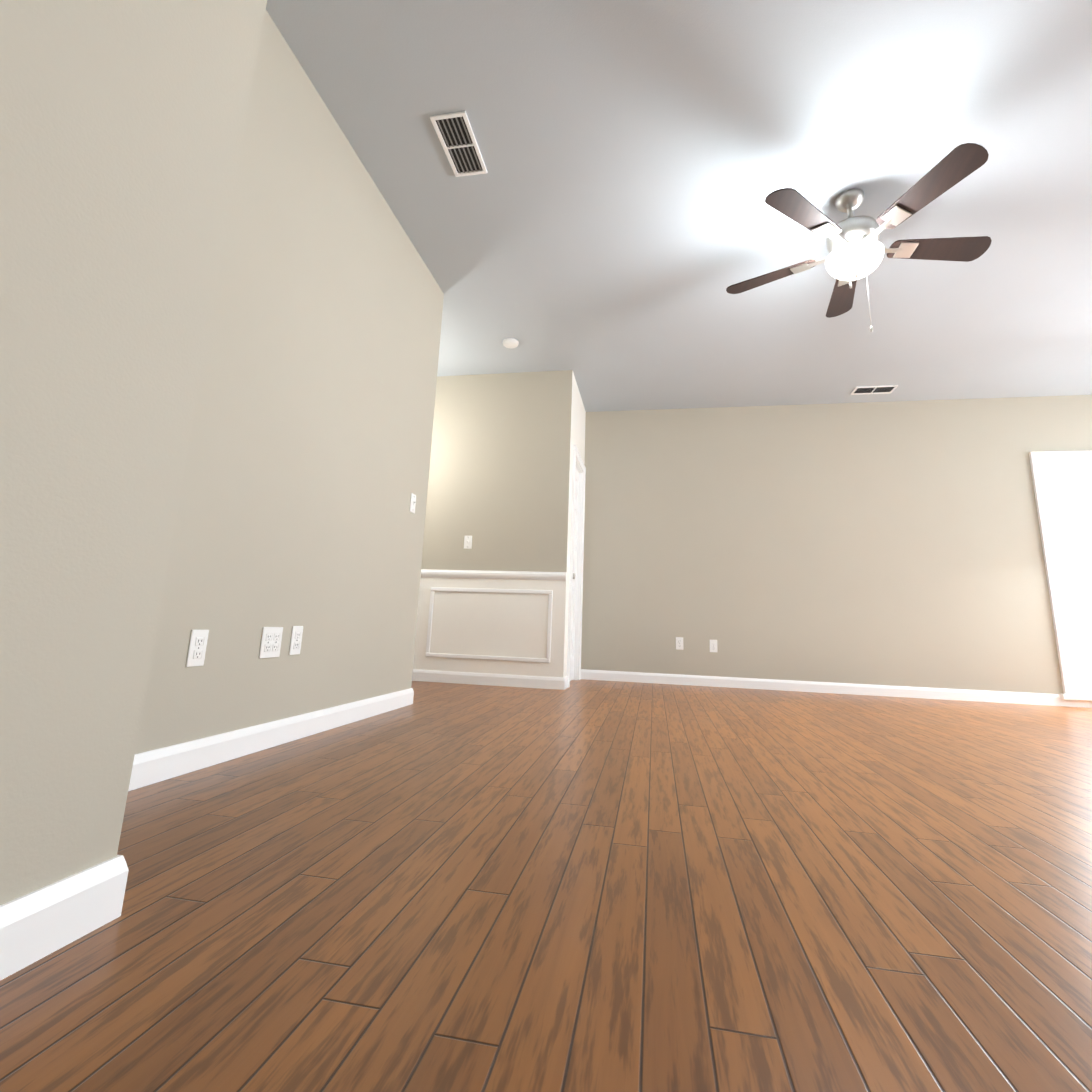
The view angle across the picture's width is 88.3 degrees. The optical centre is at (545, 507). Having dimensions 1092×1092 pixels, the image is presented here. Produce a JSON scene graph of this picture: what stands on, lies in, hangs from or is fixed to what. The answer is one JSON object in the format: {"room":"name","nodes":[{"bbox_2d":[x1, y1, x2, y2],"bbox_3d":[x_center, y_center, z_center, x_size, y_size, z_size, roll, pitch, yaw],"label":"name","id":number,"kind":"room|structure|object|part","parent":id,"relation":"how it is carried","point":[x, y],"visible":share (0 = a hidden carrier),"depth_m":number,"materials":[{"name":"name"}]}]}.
{"room":"empty living room","nodes":[
{"label":"empty living room","id":0,"kind":"room"},
{"bbox_2d":[135,10,443,753],"bbox_3d":[-1.053,-0.416,2.492,0.120,2.740,2.460,0,-12,11],"label":"wall","id":1,"kind":"structure","parent":0,"point":[306,471],"depth_m":2.31,"materials":[{"name":"beige paint"}]},
{"bbox_2d":[0,0,266,904],"bbox_3d":[-1.280,-0.988,-0.193,0.690,2.740,3.020,0,-12,11],"label":"wall bump-out","id":2,"kind":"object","parent":1,"relation":"attached to","point":[122,124],"visible":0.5,"depth_m":0.89,"materials":[{"name":"beige paint"}]},
{"bbox_2d":[186,630,208,666],"bbox_3d":[-1.118,0.450,1.807,0.009,0.115,0.070,0,-12,11],"label":"electrical outlet","id":3,"kind":"object","parent":1,"relation":"attached to","point":[197,648],"visible":1,"depth_m":1.80,"materials":[{"name":"white plastic"}]},
{"bbox_2d":[259,627,282,658],"bbox_3d":[-1.051,0.515,2.154,0.009,0.115,0.116,0,-12,11],"label":"electrical outlet","id":4,"kind":"object","parent":1,"relation":"attached to","point":[271,640],"visible":1,"depth_m":2.15,"materials":[{"name":"white plastic"}]},
{"bbox_2d":[128,688,413,790],"bbox_3d":[-1.036,0.880,2.215,0.014,0.092,2.474,0,-12,11],"label":"baseboard","id":5,"kind":"structure","parent":1,"relation":"attached to","point":[161,764],"depth_m":2.01,"materials":[{"name":"white wood"}]},
{"bbox_2d":[289,626,302,654],"bbox_3d":[-1.022,0.543,2.304,0.009,0.115,0.070,0,-12,11],"label":"electrical outlet","id":6,"kind":"object","parent":1,"relation":"attached to","point":[296,640],"visible":1,"depth_m":2.30,"materials":[{"name":"white plastic"}]},
{"bbox_2d":[410,493,415,513],"bbox_3d":[-0.802,-0.027,3.422,0.022,0.115,0.070,0,-12,11],"label":"light switch","id":7,"kind":"object","parent":1,"relation":"attached to","point":[412,503],"visible":1,"depth_m":3.41,"materials":[{"name":"white plastic"}]},
{"bbox_2d":[413,370,573,677],"bbox_3d":[-1.168,0.121,5.074,2.780,2.740,0.120,0,-12,11],"label":"wall","id":8,"kind":"structure","parent":0,"point":[499,481],"depth_m":4.87,"materials":[{"name":"beige paint"}]},
{"bbox_2d":[464,536,471,548],"bbox_3d":[-0.678,0.296,4.867,0.070,0.115,0.022,0,-12,11],"label":"light switch","id":9,"kind":"object","parent":8,"relation":"attached to","point":[467,542],"visible":1,"depth_m":4.87,"materials":[{"name":"white plastic"}]},
{"bbox_2d":[426,587,552,662],"bbox_3d":[-0.479,0.967,4.689,1.065,0.580,0.012,0,-12,11],"label":"trim","id":10,"kind":"structure","parent":8,"relation":"attached to","point":[502,658],"depth_m":4.68,"materials":[{"name":"white wood"}]},
{"bbox_2d":[412,669,567,689],"bbox_3d":[-0.489,1.401,4.595,1.299,0.092,0.014,0,-12,11],"label":"baseboard","id":11,"kind":"structure","parent":8,"relation":"attached to","point":[542,682],"depth_m":4.58,"materials":[{"name":"white wood"}]},
{"bbox_2d":[420,569,565,579],"bbox_3d":[-0.465,0.566,4.767,1.285,0.067,0.024,0,-12,11],"label":"trim","id":12,"kind":"structure","parent":8,"relation":"attached to","point":[528,575],"depth_m":4.76,"materials":[{"name":"white wood"}]},
{"bbox_2d":[0,679,1091,1091],"bbox_3d":[1.278,0.950,1.654,9.170,0.100,8.320,0,-12,11],"label":"floor","id":13,"kind":"structure","parent":0,"point":[582,885],"depth_m":1.00,"materials":[{"name":"brown wood"}]},
{"bbox_2d":[0,855,128,980],"bbox_3d":[-0.969,0.324,-0.452,0.014,0.092,2.884,0,-12,11],"label":"baseboard","id":14,"kind":"structure","parent":13,"relation":"on","point":[44,921],"depth_m":0.83,"materials":[{"name":"white wood"}]},
{"bbox_2d":[566,376,585,675],"bbox_3d":[0.232,0.224,5.308,0.120,2.740,0.890,0,-12,11],"label":"wall","id":15,"kind":"structure","parent":0,"point":[579,420],"depth_m":5.35,"materials":[{"name":"beige paint"}]},
{"bbox_2d":[570,468,578,680],"bbox_3d":[0.257,0.568,5.223,0.101,2.020,0.600,0,-12,11],"label":"closet door","id":16,"kind":"structure","parent":15,"relation":"in","point":[574,579],"depth_m":5.39,"materials":[{"name":"white wood"}]},
{"bbox_2d":[567,445,585,686],"bbox_3d":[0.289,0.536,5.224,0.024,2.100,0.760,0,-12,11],"label":"door frame","id":17,"kind":"structure","parent":15,"relation":"attached to","point":[576,454],"depth_m":5.25,"materials":[{"name":"white wood"}]},
{"bbox_2d":[266,0,1091,411],"bbox_3d":[1.385,-1.827,2.236,9.170,0.100,8.320,0,-12,11],"label":"ceiling","id":18,"kind":"structure","parent":0,"point":[610,226],"depth_m":2.85,"materials":[{"name":"white paint"}]},
{"bbox_2d":[430,111,486,176],"bbox_3d":[-0.413,-1.741,2.709,0.170,0.010,0.350,0,-12,11],"label":"ceiling vent","id":19,"kind":"object","parent":18,"relation":"in","point":[456,136],"visible":1,"depth_m":2.69,"materials":[{"name":"white metal"}]},
{"bbox_2d":[502,338,518,348],"bbox_3d":[-0.289,-1.332,4.575,0.132,0.036,0.132,0,-12,11],"label":"smoke detector","id":20,"kind":"object","parent":18,"relation":"attached to","point":[510,343],"visible":0.98,"depth_m":4.54,"materials":[{"name":"white plastic"}]},
{"bbox_2d":[726,143,991,331],"bbox_3d":[1.607,-1.246,2.884,1.248,0.755,1.254,0,-12,11],"label":"ceiling fan","id":21,"kind":"object","parent":18,"relation":"hanging from","point":[856,249],"visible":1,"depth_m":2.79,"materials":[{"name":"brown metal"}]},
{"bbox_3d":[1.581,-1.448,2.908,0.240,0.352,0.240,0,-12,11],"label":"motor","id":22,"kind":"part","parent":21,"relation":"part of","materials":[{"name":"silver metal"}]},
{"bbox_3d":[1.572,-1.231,2.862,0.264,0.105,0.264,0,-12,11],"label":"lamp shade","id":23,"kind":"part","parent":21,"relation":"part of","materials":[{"name":"white glass"}]},
{"bbox_3d":[1.573,-1.087,2.820,0.120,0.415,0.094,0,-12,11],"label":"chain","id":24,"kind":"part","parent":21,"relation":"part of","materials":[{"name":"silver metal"}]},
{"bbox_2d":[850,385,897,394],"bbox_3d":[3.028,-1.087,5.196,0.350,0.010,0.170,0,-12,11],"label":"ceiling vent","id":25,"kind":"object","parent":18,"relation":"in","point":[886,389],"visible":1,"depth_m":5.20,"materials":[{"name":"white metal"}]},
{"bbox_2d":[581,395,1091,693],"bbox_3d":[3.124,0.325,5.256,6.900,2.740,0.120,0,-12,11],"label":"wall","id":26,"kind":"structure","parent":0,"point":[897,543],"depth_m":5.29,"materials":[{"name":"beige paint"}]},
{"bbox_2d":[676,637,682,649],"bbox_3d":[1.267,1.288,5.337,0.070,0.115,0.009,0,-12,11],"label":"electrical outlet","id":27,"kind":"object","parent":26,"relation":"attached to","point":[679,643],"visible":1,"depth_m":5.33,"materials":[{"name":"white plastic"}]},
{"bbox_2d":[710,640,716,651],"bbox_3d":[1.571,1.297,5.276,0.070,0.115,0.009,0,-12,11],"label":"electrical outlet","id":28,"kind":"object","parent":26,"relation":"attached to","point":[713,645],"visible":1,"depth_m":5.27,"materials":[{"name":"white plastic"}]},
{"bbox_2d":[581,669,1091,707],"bbox_3d":[3.310,1.604,4.864,6.090,0.092,0.030,0,-12,11],"label":"baseboard","id":29,"kind":"structure","parent":26,"relation":"attached to","point":[659,678],"depth_m":5.00,"materials":[{"name":"white wood"}]},
{"bbox_2d":[1029,451,1091,700],"bbox_3d":[5.240,0.538,4.714,1.860,2.140,0.050,0,-12,11],"label":"window","id":30,"kind":"structure","parent":26,"relation":"in","point":[1062,482],"depth_m":4.89,"materials":[{"name":"white glass"}]}
]}

